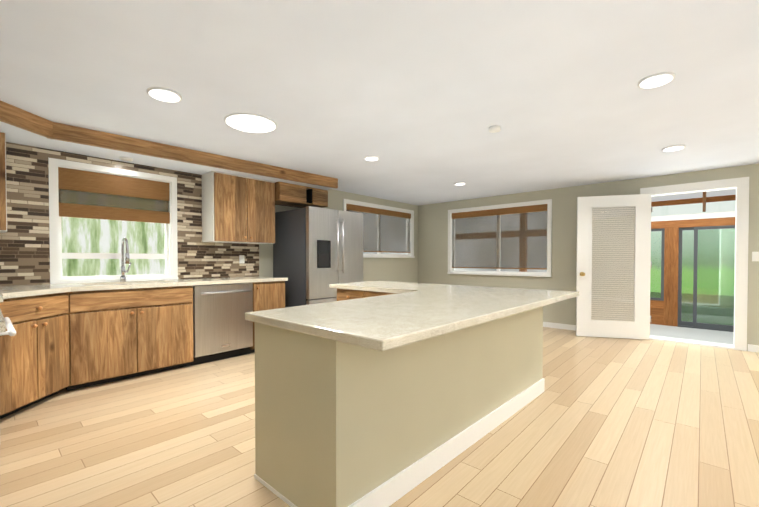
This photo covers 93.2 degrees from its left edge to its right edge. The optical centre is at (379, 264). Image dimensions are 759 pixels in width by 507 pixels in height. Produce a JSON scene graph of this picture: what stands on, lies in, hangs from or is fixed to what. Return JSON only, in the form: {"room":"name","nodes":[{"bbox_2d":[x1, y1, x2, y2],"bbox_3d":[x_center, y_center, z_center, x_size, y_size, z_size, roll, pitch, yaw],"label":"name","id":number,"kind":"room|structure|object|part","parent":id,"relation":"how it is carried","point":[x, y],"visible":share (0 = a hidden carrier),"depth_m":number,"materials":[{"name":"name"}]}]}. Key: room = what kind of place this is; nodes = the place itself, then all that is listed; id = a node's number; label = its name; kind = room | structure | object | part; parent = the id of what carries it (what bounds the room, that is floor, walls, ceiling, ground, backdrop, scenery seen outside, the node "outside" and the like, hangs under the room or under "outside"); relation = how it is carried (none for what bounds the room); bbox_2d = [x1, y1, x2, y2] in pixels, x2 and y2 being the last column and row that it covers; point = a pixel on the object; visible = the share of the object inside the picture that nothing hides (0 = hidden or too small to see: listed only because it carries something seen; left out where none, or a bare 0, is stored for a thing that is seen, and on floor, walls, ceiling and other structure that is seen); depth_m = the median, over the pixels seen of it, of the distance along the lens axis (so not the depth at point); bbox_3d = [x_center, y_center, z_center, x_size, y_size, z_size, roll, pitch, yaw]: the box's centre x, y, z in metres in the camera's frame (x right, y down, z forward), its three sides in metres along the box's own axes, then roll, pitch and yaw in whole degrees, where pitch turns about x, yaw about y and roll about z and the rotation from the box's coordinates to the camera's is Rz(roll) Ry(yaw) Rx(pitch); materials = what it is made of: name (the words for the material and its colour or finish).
{"room":"kitchen","nodes":[
{"label":"kitchen","id":0,"kind":"room"},
{"bbox_2d":[0,121,332,189],"bbox_3d":[-1.480,-1.162,3.238,2.700,0.130,4.120,1,1,42],"label":"ceiling","id":1,"kind":"structure","parent":0,"point":[16,135],"depth_m":3.58,"materials":[{"name":"white paint"}]},
{"bbox_2d":[0,101,52,137],"bbox_3d":[-2.827,-1.149,2.654,0.045,0.137,0.902,0,1,2],"label":"fascia","id":2,"kind":"object","parent":1,"relation":"attached to","point":[22,119],"visible":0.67,"depth_m":2.84,"materials":[{"name":"brown wood"}]},
{"bbox_2d":[119,157,132,160],"bbox_3d":[-2.624,-1.096,3.717,0.120,0.016,0.120,1,1,42],"label":"recessed light","id":3,"kind":"object","parent":1,"relation":"in","point":[125,158],"visible":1,"depth_m":3.70,"materials":[{"name":"white"}]},
{"bbox_2d":[47,122,337,187],"bbox_3d":[-1.728,-1.171,4.145,3.106,0.137,0.045,-1,1,-45],"label":"fascia","id":4,"kind":"object","parent":1,"relation":"attached to","point":[74,134],"visible":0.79,"depth_m":3.74,"materials":[{"name":"brown wood"}]},
{"bbox_2d":[259,189,417,282],"bbox_3d":[-0.804,-0.110,6.136,0.150,2.320,5.052,1,1,42],"label":"wall","id":5,"kind":"structure","parent":0,"point":[389,269],"depth_m":6.86,"materials":[{"name":"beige paint"}]},
{"bbox_2d":[171,182,177,276],"bbox_3d":[-2.412,-0.414,4.218,0.020,1.115,0.058,1,1,42],"label":"trim","id":6,"kind":"structure","parent":5,"relation":"attached to","point":[174,229],"depth_m":4.21,"materials":[{"name":"white wood"}]},
{"bbox_2d":[177,171,258,278],"bbox_3d":[-2.043,-0.478,4.633,0.012,1.280,1.054,1,1,42],"label":"wall tile","id":7,"kind":"structure","parent":5,"relation":"attached to","point":[198,257],"depth_m":4.42,"materials":[{"name":"tile"}]},
{"bbox_2d":[239,255,244,262],"bbox_3d":[-1.854,-0.076,4.835,0.006,0.110,0.070,1,1,42],"label":"electrical outlet plate","id":8,"kind":"object","parent":7,"relation":"attached to","point":[241,259],"visible":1,"depth_m":4.83,"materials":[{"name":"white plastic"}]},
{"bbox_2d":[202,171,274,243],"bbox_3d":[-1.787,-0.702,4.624,0.374,0.829,0.820,1,1,42],"label":"upper cabinet","id":9,"kind":"object","parent":5,"relation":"attached to","point":[237,209],"visible":1,"depth_m":4.44,"materials":[{"name":"brown wood"}]},
{"bbox_3d":[-1.813,-0.691,4.385,0.019,0.806,0.404,1,1,42],"label":"door","id":10,"kind":"part","parent":9,"relation":"part of","materials":[{"name":"brown wood"}]},
{"bbox_3d":[-1.542,-0.696,4.686,0.019,0.806,0.392,1,1,42],"label":"door","id":11,"kind":"part","parent":9,"relation":"part of","materials":[{"name":"brown wood"}]},
{"bbox_2d":[275,182,327,207],"bbox_3d":[-1.209,-1.001,5.246,0.419,0.249,0.835,1,1,42],"label":"upper cabinet","id":12,"kind":"object","parent":5,"relation":"attached to","point":[292,195],"visible":0.92,"depth_m":5.08,"materials":[{"name":"brown wood"}]},
{"bbox_3d":[-1.192,-0.990,4.965,0.019,0.226,0.431,1,1,42],"label":"door","id":13,"kind":"part","parent":12,"relation":"part of","materials":[{"name":"brown wood"}]},
{"bbox_3d":[-0.877,-0.995,5.316,0.019,0.226,0.281,1,1,42],"label":"door","id":14,"kind":"part","parent":12,"relation":"part of","materials":[{"name":"brown wood"}]},
{"bbox_2d":[343,199,413,212],"bbox_3d":[0.056,-1.126,6.949,0.020,0.058,2.026,1,1,42],"label":"trim","id":15,"kind":"structure","parent":5,"relation":"attached to","point":[375,205],"depth_m":6.83,"materials":[{"name":"white"}]},
{"bbox_2d":[346,203,411,255],"bbox_3d":[-0.004,-0.638,7.018,0.150,0.920,1.898,1,1,42],"label":"window","id":16,"kind":"structure","parent":5,"relation":"in","point":[405,242],"depth_m":7.24,"materials":[{"name":"white glass"}]},
{"bbox_2d":[346,204,410,252],"bbox_3d":[0.028,-0.670,6.981,0.035,0.845,1.902,1,1,42],"label":"window blind","id":17,"kind":"object","parent":16,"relation":"attached to","point":[374,211],"visible":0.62,"depth_m":7.04,"materials":[{"name":"grey fabric"}]},
{"bbox_3d":[-0.015,-0.203,7.026,0.040,0.026,1.834,1,1,42],"label":"frame","id":18,"kind":"part","parent":16,"relation":"part of","materials":[{"name":"white"}]},
{"bbox_3d":[0.607,-0.649,7.711,0.040,0.896,0.026,1,1,42],"label":"frame","id":19,"kind":"part","parent":16,"relation":"part of","materials":[{"name":"white wood"}]},
{"bbox_2d":[363,255,400,255],"bbox_3d":[-0.008,-0.184,7.020,0.150,0.012,1.886,1,1,42],"label":"sill","id":20,"kind":"structure","parent":5,"relation":"on","point":[381,255],"depth_m":6.97,"materials":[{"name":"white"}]},
{"bbox_2d":[363,256,414,257],"bbox_3d":[0.063,-0.160,6.957,0.040,0.035,2.026,1,1,42],"label":"trim","id":21,"kind":"structure","parent":5,"relation":"attached to","point":[388,256],"depth_m":7.07,"materials":[{"name":"white wood"}]},
{"bbox_2d":[412,213,413,255],"bbox_3d":[0.714,-0.648,7.688,0.020,0.920,0.058,1,1,42],"label":"trim","id":22,"kind":"structure","parent":5,"relation":"attached to","point":[412,234],"depth_m":7.68,"materials":[{"name":"white wood"}]},
{"bbox_2d":[0,327,758,506],"bbox_3d":[1.264,1.162,2.660,8.200,0.120,7.480,1,1,42],"label":"floor","id":23,"kind":"structure","parent":0,"point":[609,422],"depth_m":2.25,"materials":[{"name":"brown wood"}]},
{"bbox_2d":[0,309,5,332],"bbox_3d":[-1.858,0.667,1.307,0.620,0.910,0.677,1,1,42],"label":"towel","id":24,"kind":"object","parent":23,"relation":"on","point":[2,325],"visible":1,"depth_m":1.34,"materials":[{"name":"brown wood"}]},
{"bbox_2d":[0,317,15,335],"bbox_3d":[-2.352,0.575,1.795,0.760,1.080,0.729,1,1,42],"label":"range","id":25,"kind":"object","parent":23,"relation":"on","point":[10,331],"visible":0.79,"depth_m":1.89,"materials":[{"name":"white metal"}]},
{"bbox_2d":[0,294,87,418],"bbox_3d":[-3.002,0.669,2.621,1.300,0.868,1.125,1,1,42],"label":"base cabinet","id":26,"kind":"object","parent":23,"relation":"on","point":[70,336],"depth_m":2.80,"materials":[{"name":"brown wood"}]},
{"bbox_3d":[-2.631,0.731,2.608,0.020,0.608,0.295,0,1,-3],"label":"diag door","id":27,"kind":"part","parent":26,"relation":"part of","materials":[{"name":"brown wood"}]},
{"bbox_3d":[-2.639,0.331,2.754,0.020,0.160,0.598,0,1,-3],"label":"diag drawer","id":28,"kind":"part","parent":26,"relation":"part of","materials":[{"name":"brown wood"}]},
{"bbox_3d":[-2.647,0.726,2.911,0.020,0.608,0.295,0,1,-3],"label":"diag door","id":29,"kind":"part","parent":26,"relation":"part of","materials":[{"name":"brown wood"}]},
{"bbox_2d":[88,286,193,386],"bbox_3d":[-2.541,0.653,3.641,0.622,0.868,1.018,1,1,42],"label":"base cabinet","id":30,"kind":"object","parent":23,"relation":"on","point":[132,333],"depth_m":3.44,"materials":[{"name":"brown wood"}]},
{"bbox_3d":[-2.487,0.721,3.252,0.020,0.608,0.481,1,1,42],"label":"door","id":31,"kind":"part","parent":30,"relation":"part of","materials":[{"name":"brown wood"}]},
{"bbox_2d":[0,276,287,301],"bbox_3d":[-2.280,0.201,3.417,1.300,0.040,3.284,1,1,42],"label":"countertop","id":32,"kind":"structure","parent":30,"relation":"on","point":[66,290],"depth_m":3.27,"materials":[{"name":"beige stone"}]},
{"bbox_2d":[120,238,130,281],"bbox_3d":[-2.631,-0.054,3.756,0.222,0.460,0.107,1,1,42],"label":"faucet","id":33,"kind":"object","parent":32,"relation":"on","point":[127,259],"depth_m":3.78,"materials":[{"name":"silver metal"}]},
{"bbox_3d":[-2.152,0.716,3.623,0.020,0.608,0.504,1,1,42],"label":"door","id":34,"kind":"part","parent":30,"relation":"part of","materials":[{"name":"brown wood"}]},
{"bbox_2d":[191,283,252,364],"bbox_3d":[-1.943,0.645,4.242,0.665,0.866,0.669,1,1,42],"label":"dishwasher","id":35,"kind":"object","parent":23,"relation":"on","point":[222,328],"visible":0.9,"depth_m":4.03,"materials":[{"name":"grey metal"}]},
{"bbox_2d":[228,282,284,352],"bbox_3d":[-1.595,0.637,4.691,0.622,0.868,0.456,1,1,42],"label":"base cabinet","id":36,"kind":"object","parent":23,"relation":"on","point":[266,295],"depth_m":4.44,"materials":[{"name":"brown wood"}]},
{"bbox_3d":[-1.372,0.616,4.489,0.020,0.782,0.435,1,1,42],"label":"door","id":37,"kind":"part","parent":36,"relation":"part of","materials":[{"name":"brown wood"}]},
{"bbox_2d":[273,206,362,307],"bbox_3d":[-0.860,0.148,5.243,0.907,1.830,1.000,1,1,42],"label":"fridge","id":38,"kind":"object","parent":23,"relation":"on","point":[317,251],"visible":0.65,"depth_m":4.87,"materials":[{"name":"grey metal"}]},
{"bbox_3d":[-0.596,0.731,5.014,0.067,0.552,0.994,1,1,42],"label":"drawer","id":39,"kind":"part","parent":38,"relation":"part of","materials":[{"name":"silver metal"}]},
{"bbox_3d":[-0.764,-0.158,4.814,0.067,1.205,0.493,1,1,42],"label":"door","id":40,"kind":"part","parent":38,"relation":"part of","materials":[{"name":"silver metal"}]},
{"bbox_3d":[-0.562,-0.257,4.908,0.024,0.750,0.024,1,1,42],"label":"handle","id":41,"kind":"part","parent":38,"relation":"part of","materials":[{"name":"silver metal"}]},
{"bbox_3d":[-0.502,-0.258,4.975,0.024,0.750,0.024,1,1,42],"label":"handle","id":42,"kind":"part","parent":38,"relation":"part of","materials":[{"name":"silver metal"}]},
{"bbox_3d":[-0.429,-0.163,5.187,0.067,1.205,0.493,1,1,42],"label":"door","id":43,"kind":"part","parent":38,"relation":"part of","materials":[{"name":"silver metal"}]},
{"bbox_2d":[252,309,544,506],"bbox_3d":[-0.087,0.684,2.913,2.003,0.829,2.306,1,1,42],"label":"kitchen island","id":44,"kind":"object","parent":23,"relation":"on","point":[378,393],"depth_m":1.73,"materials":[{"name":"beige paint"}]},
{"bbox_3d":[-0.314,0.343,3.825,0.412,0.153,0.019,1,1,42],"label":"leg drawer","id":45,"kind":"part","parent":44,"relation":"part of","materials":[{"name":"brown wood"}]},
{"bbox_3d":[-0.002,0.347,3.544,0.412,0.153,0.019,1,1,42],"label":"leg drawer","id":46,"kind":"part","parent":44,"relation":"part of","materials":[{"name":"brown wood"}]},
{"bbox_2d":[245,281,578,352],"bbox_3d":[-0.006,0.248,2.917,2.350,0.040,2.515,1,1,42],"label":"island countertop","id":47,"kind":"structure","parent":44,"relation":"on","point":[379,316],"depth_m":1.88,"materials":[{"name":"beige stone"}]},
{"bbox_3d":[0.627,1.050,2.278,0.083,0.115,2.303,1,1,42],"label":"baseboard","id":48,"kind":"part","parent":44,"relation":"part of","materials":[{"name":"white wood"}]},
{"bbox_2d":[0,0,758,205],"bbox_3d":[1.264,-1.268,2.623,8.200,0.100,7.480,1,1,42],"label":"ceiling","id":49,"kind":"structure","parent":0,"point":[418,98],"depth_m":2.40,"materials":[{"name":"white paint"}]},
{"bbox_2d":[147,87,181,101],"bbox_3d":[-1.530,-1.208,2.555,0.214,0.016,0.214,1,1,42],"label":"recessed light","id":50,"kind":"object","parent":49,"relation":"in","point":[163,94],"visible":0.98,"depth_m":2.53,"materials":[{"name":"white plastic"}]},
{"bbox_2d":[224,113,276,132],"bbox_3d":[-1.104,-1.216,3.087,0.424,0.016,0.424,1,1,42],"label":"recessed light","id":51,"kind":"object","parent":49,"relation":"in","point":[251,122],"visible":0.96,"depth_m":3.04,"materials":[{"name":"white plastic"}]},
{"bbox_2d":[364,156,378,160],"bbox_3d":[-0.091,-1.232,4.153,0.174,0.016,0.174,1,1,42],"label":"recessed light","id":52,"kind":"object","parent":49,"relation":"in","point":[371,158],"visible":1,"depth_m":4.12,"materials":[{"name":"white plastic"}]},
{"bbox_2d":[454,182,465,184],"bbox_3d":[1.244,-1.253,5.547,0.174,0.016,0.174,1,1,42],"label":"recessed light","id":53,"kind":"object","parent":49,"relation":"in","point":[460,183],"visible":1,"depth_m":5.50,"materials":[{"name":"white plastic"}]},
{"bbox_2d":[489,125,500,132],"bbox_3d":[1.028,-1.211,3.200,0.100,0.030,0.100,1,1,42],"label":"smoke detector","id":54,"kind":"object","parent":49,"relation":"attached to","point":[495,129],"visible":1,"depth_m":3.17,"materials":[{"name":"white plastic"}]},
{"bbox_2d":[638,72,674,87],"bbox_3d":[1.809,-1.205,2.349,0.194,0.016,0.194,1,1,42],"label":"recessed light","id":55,"kind":"object","parent":49,"relation":"in","point":[657,80],"visible":0.96,"depth_m":2.33,"materials":[{"name":"white"}]},
{"bbox_2d":[662,145,685,151],"bbox_3d":[3.094,-1.227,3.775,0.194,0.016,0.194,1,1,42],"label":"recessed light","id":56,"kind":"object","parent":49,"relation":"in","point":[673,148],"visible":1,"depth_m":3.75,"materials":[{"name":"white"}]},
{"bbox_2d":[418,164,758,350],"bbox_3d":[3.827,-0.097,5.265,7.900,2.320,0.150,1,1,42],"label":"wall","id":57,"kind":"structure","parent":0,"point":[564,240],"depth_m":5.91,"materials":[{"name":"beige paint"}]},
{"bbox_2d":[448,213,450,271],"bbox_3d":[1.422,-0.458,7.310,0.058,1.210,0.020,1,1,42],"label":"trim","id":58,"kind":"structure","parent":57,"relation":"attached to","point":[449,242],"depth_m":7.30,"materials":[{"name":"white"}]},
{"bbox_2d":[447,272,550,276],"bbox_3d":[2.132,0.174,6.667,1.986,0.035,0.040,1,1,42],"label":"trim","id":59,"kind":"structure","parent":57,"relation":"attached to","point":[532,275],"depth_m":6.55,"materials":[{"name":"white wood"}]},
{"bbox_2d":[451,203,547,273],"bbox_3d":[2.195,-0.449,6.728,1.870,1.210,0.150,1,1,42],"label":"window","id":60,"kind":"structure","parent":57,"relation":"in","point":[495,271],"depth_m":6.69,"materials":[{"name":"white glass"}]},
{"bbox_3d":[1.526,-0.458,7.344,0.026,1.186,0.040,1,1,42],"label":"frame","id":61,"kind":"part","parent":60,"relation":"part of","materials":[{"name":"white"}]},
{"bbox_2d":[452,204,547,269],"bbox_3d":[2.164,-0.489,6.692,1.862,1.118,0.035,1,1,42],"label":"window blind","id":62,"kind":"object","parent":60,"relation":"attached to","point":[511,211],"visible":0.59,"depth_m":6.62,"materials":[{"name":"grey fabric"}]},
{"bbox_3d":[2.202,0.131,6.744,1.794,0.026,0.040,1,1,42],"label":"frame","id":63,"kind":"part","parent":60,"relation":"part of","materials":[{"name":"white wood"}]},
{"bbox_2d":[448,199,551,212],"bbox_3d":[2.139,-1.082,6.656,1.986,0.058,0.020,1,1,42],"label":"trim","id":64,"kind":"structure","parent":57,"relation":"attached to","point":[504,205],"depth_m":6.55,"materials":[{"name":"white"}]},
{"bbox_2d":[461,272,546,274],"bbox_3d":[2.196,0.150,6.737,1.846,0.012,0.150,1,1,42],"label":"sill","id":65,"kind":"structure","parent":57,"relation":"on","point":[502,273],"depth_m":6.54,"materials":[{"name":"white wood"}]},
{"bbox_2d":[547,202,551,274],"bbox_3d":[2.855,-0.438,6.020,0.058,1.210,0.020,1,1,42],"label":"trim","id":66,"kind":"structure","parent":57,"relation":"attached to","point":[549,262],"depth_m":6.01,"materials":[{"name":"white"}]},
{"bbox_2d":[543,322,575,330],"bbox_3d":[2.300,1.001,6.545,3.940,0.085,0.014,1,1,42],"label":"baseboard","id":67,"kind":"structure","parent":57,"relation":"attached to","point":[559,326],"depth_m":5.93,"materials":[{"name":"white wood"}]},
{"bbox_2d":[576,194,651,339],"bbox_3d":[3.373,0.026,5.190,0.869,2.060,0.502,1,1,42],"label":"door leaf","id":68,"kind":"structure","parent":57,"relation":"in","point":[613,265],"depth_m":5.20,"materials":[{"name":"white wood"}]},
{"bbox_3d":[3.018,0.024,5.320,0.165,2.060,0.044,0,1,16],"label":"frame","id":69,"kind":"part","parent":68,"relation":"part of","materials":[{"name":"white wood"}]},
{"bbox_3d":[3.109,-0.015,5.294,0.025,1.700,0.056,0,1,16],"label":"mould","id":70,"kind":"part","parent":68,"relation":"part of","materials":[{"name":"white wood"}]},
{"bbox_3d":[3.386,0.946,5.229,0.600,0.220,0.044,0,1,16],"label":"frame","id":71,"kind":"part","parent":68,"relation":"part of","materials":[{"name":"white wood"}]},
{"bbox_2d":[591,206,634,321],"bbox_3d":[3.386,-0.014,5.214,0.600,1.700,0.008,0,1,16],"label":"blind","id":72,"kind":"object","parent":68,"relation":"attached to","point":[612,227],"depth_m":5.21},
{"bbox_3d":[3.386,0.823,5.227,0.600,0.025,0.056,0,1,16],"label":"mould","id":73,"kind":"part","parent":68,"relation":"part of","materials":[{"name":"white wood"}]},
{"bbox_3d":[3.381,-0.014,5.199,0.600,1.700,0.004,0,1,16],"label":"glass","id":74,"kind":"part","parent":68,"relation":"part of","materials":[{"name":"clear glass"}]},
{"bbox_3d":[3.386,-0.852,5.202,0.600,0.025,0.056,0,1,16],"label":"mould","id":75,"kind":"part","parent":68,"relation":"part of","materials":[{"name":"white wood"}]},
{"bbox_3d":[3.386,-0.934,5.201,0.600,0.140,0.044,0,1,16],"label":"frame","id":76,"kind":"part","parent":68,"relation":"part of","materials":[{"name":"white wood"}]},
{"bbox_3d":[3.662,-0.013,5.135,0.025,1.700,0.056,0,1,16],"label":"mould","id":77,"kind":"part","parent":68,"relation":"part of","materials":[{"name":"white wood"}]},
{"bbox_3d":[3.753,0.027,5.110,0.165,2.060,0.044,0,1,16],"label":"frame","id":78,"kind":"part","parent":68,"relation":"part of","materials":[{"name":"white wood"}]},
{"bbox_2d":[650,336,733,349],"bbox_3d":[4.239,1.056,4.918,0.880,0.025,0.200,1,1,42],"label":"door threshold sill","id":79,"kind":"structure","parent":57,"relation":"attached to","point":[700,343],"depth_m":4.84,"materials":[{"name":"white wood"}]},
{"bbox_2d":[640,177,748,350],"bbox_3d":[4.229,-0.017,4.891,1.100,2.170,0.170,1,1,42],"label":"door frame","id":80,"kind":"structure","parent":57,"relation":"attached to","point":[743,235],"depth_m":4.51,"materials":[{"name":"white wood"}]},
{"bbox_2d":[748,344,758,351],"bbox_3d":[5.541,1.045,3.629,2.540,0.085,0.014,1,1,42],"label":"baseboard","id":81,"kind":"structure","parent":57,"relation":"attached to","point":[753,348],"depth_m":4.44,"materials":[{"name":"white wood"}]},
{"bbox_2d":[752,252,758,260],"bbox_3d":[4.646,-0.104,4.422,0.075,0.120,0.006,1,1,42],"label":"switch plate","id":82,"kind":"object","parent":57,"relation":"attached to","point":[755,256],"visible":1,"depth_m":4.43,"materials":[{"name":"white plastic"}]},
{"bbox_3d":[-3.641,-0.063,2.985,0.150,2.320,1.428,1,1,42],"label":"wall","id":83,"kind":"structure","parent":0,"visible":0},
{"bbox_2d":[0,132,6,232],"bbox_3d":[-3.462,-0.685,2.791,0.337,0.809,0.767,1,1,42],"label":"upper cabinet","id":84,"kind":"object","parent":83,"relation":"attached to","point":[3,209],"visible":1,"depth_m":2.95,"materials":[{"name":"brown wood"}]},
{"bbox_2d":[0,142,49,285],"bbox_3d":[-3.500,-0.453,3.014,0.012,1.280,1.070,1,1,42],"label":"wall tile","id":85,"kind":"structure","parent":83,"relation":"attached to","point":[24,249],"depth_m":3.29,"materials":[{"name":"tile"}]},
{"bbox_2d":[48,164,57,280],"bbox_3d":[-3.119,-0.402,3.432,0.020,1.115,0.058,1,1,42],"label":"trim","id":86,"kind":"structure","parent":83,"relation":"attached to","point":[53,227],"depth_m":3.42,"materials":[{"name":"white wood"}]},
{"bbox_3d":[-2.829,0.616,3.897,0.150,0.935,1.000,1,1,42],"label":"wall","id":87,"kind":"structure","parent":0,"visible":0},
{"bbox_2d":[50,277,177,283],"bbox_3d":[-2.758,0.167,3.827,0.040,0.035,1.116,1,1,42],"label":"trim","id":88,"kind":"structure","parent":87,"relation":"attached to","point":[104,280],"depth_m":3.73,"materials":[{"name":"white wood"}]},
{"bbox_2d":[57,165,171,280],"bbox_3d":[-2.829,-0.409,3.882,0.150,1.115,1.000,1,1,42],"label":"window","id":89,"kind":"structure","parent":87,"relation":"in","point":[97,255],"depth_m":3.83,"materials":[{"name":"white"}]},
{"bbox_3d":[-3.154,-0.404,3.535,0.040,1.091,0.026,1,1,42],"label":"frame","id":90,"kind":"part","parent":89,"relation":"part of","materials":[{"name":"white"}]},
{"bbox_2d":[58,167,169,223],"bbox_3d":[-2.797,-0.721,3.848,0.040,0.480,0.992,1,1,42],"label":"blinds","id":91,"kind":"object","parent":89,"relation":"attached to","point":[88,194],"visible":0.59,"depth_m":3.79,"materials":[{"name":"brown wood"}]},
{"bbox_3d":[-2.836,0.123,3.897,0.040,0.026,0.924,1,1,42],"label":"frame","id":92,"kind":"part","parent":89,"relation":"part of","materials":[{"name":"white wood"}]},
{"bbox_3d":[-2.836,-0.097,3.893,0.040,0.060,0.924,1,1,42],"label":"rail","id":93,"kind":"part","parent":89,"relation":"part of","materials":[{"name":"white wood"}]},
{"bbox_3d":[-2.518,-0.414,4.242,0.040,1.091,0.026,1,1,42],"label":"frame","id":94,"kind":"part","parent":89,"relation":"part of","materials":[{"name":"white"}]},
{"bbox_2d":[60,276,170,280],"bbox_3d":[-2.829,0.143,3.890,0.150,0.012,0.976,1,1,42],"label":"window sill","id":95,"kind":"structure","parent":87,"relation":"on","point":[112,278],"depth_m":3.76,"materials":[{"name":"white wood"}]},
{"bbox_3d":[-2.829,-1.101,3.871,0.150,0.270,1.000,1,1,42],"label":"wall","id":96,"kind":"structure","parent":0,"visible":0},
{"bbox_2d":[48,157,176,181],"bbox_3d":[-2.765,-0.995,3.816,0.020,0.058,1.116,1,1,42],"label":"trim","id":97,"kind":"structure","parent":96,"relation":"attached to","point":[67,163],"depth_m":3.74,"materials":[{"name":"white wood"}]},
{"bbox_2d":[48,149,176,176],"bbox_3d":[-2.768,-1.065,3.818,0.012,0.082,1.116,1,1,42],"label":"wall tile","id":98,"kind":"object","parent":96,"relation":"attached to","point":[62,155],"depth_m":3.74,"materials":[{"name":"tile"}]},
{"label":"outside","id":99,"kind":"structure","parent":0,"visible":0},
{"bbox_2d":[650,292,733,324],"bbox_3d":[10.859,1.329,11.531,22.000,0.120,12.400,1,1,42],"label":"ground","id":100,"kind":"structure","parent":99,"point":[685,310],"depth_m":10.59,"materials":[{"name":"green plant"}]},
{"bbox_2d":[650,189,735,344],"bbox_3d":[4.603,-0.119,6.800,9.000,2.919,3.169,1,1,42],"label":"sunroom","id":101,"kind":"structure","parent":100,"relation":"on","point":[666,307],"depth_m":6.99,"materials":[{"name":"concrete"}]},
{"bbox_3d":[5.599,-0.011,7.557,0.530,1.380,0.006,1,1,42],"label":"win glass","id":102,"kind":"part","parent":101,"relation":"part of","materials":[{"name":"clear glass"}]},
{"bbox_3d":[5.916,0.243,7.278,0.220,1.980,0.090,1,1,42],"label":"post","id":103,"kind":"part","parent":101,"relation":"part of","materials":[{"name":"brown wood"}]},
{"bbox_3d":[5.426,-0.829,7.703,9.000,0.150,0.090,1,1,42],"label":"plate","id":104,"kind":"part","parent":101,"relation":"part of","materials":[{"name":"brown wood"}]},
{"bbox_3d":[6.357,0.221,6.908,0.820,1.815,0.006,1,1,42],"label":"slider fixed glass","id":105,"kind":"part","parent":101,"relation":"part of","materials":[{"name":"clear glass"}]},
{"bbox_3d":[6.497,0.224,6.719,0.820,1.815,0.006,1,1,42],"label":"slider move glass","id":106,"kind":"part","parent":101,"relation":"part of","materials":[{"name":"clear glass"}]},
{"bbox_3d":[-4.251,1.465,6.821,5.840,0.150,16.380,1,1,42],"label":"ground","id":107,"kind":"structure","parent":0,"visible":0},
{"bbox_2d":[348,210,546,271],"bbox_3d":[0.962,-0.360,6.824,4.750,3.600,4.600,1,1,42],"label":"patio","id":108,"kind":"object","parent":107,"relation":"on","point":[490,265],"depth_m":8.43,"materials":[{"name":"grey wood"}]},
{"bbox_3d":[3.042,-0.022,7.594,0.120,2.900,0.120,1,1,42],"label":"post","id":109,"kind":"part","parent":108,"relation":"part of","materials":[{"name":"brown wood"}]},
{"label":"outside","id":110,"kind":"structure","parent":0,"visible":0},
{"bbox_2d":[61,217,164,276],"bbox_3d":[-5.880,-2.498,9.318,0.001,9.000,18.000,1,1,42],"label":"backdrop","id":111,"kind":"structure","parent":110,"point":[156,246],"depth_m":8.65,"materials":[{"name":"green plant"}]},
{"bbox_2d":[650,201,735,295],"bbox_3d":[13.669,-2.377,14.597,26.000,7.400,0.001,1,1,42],"label":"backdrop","id":112,"kind":"structure","parent":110,"point":[723,206],"depth_m":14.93,"materials":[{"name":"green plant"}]}
]}

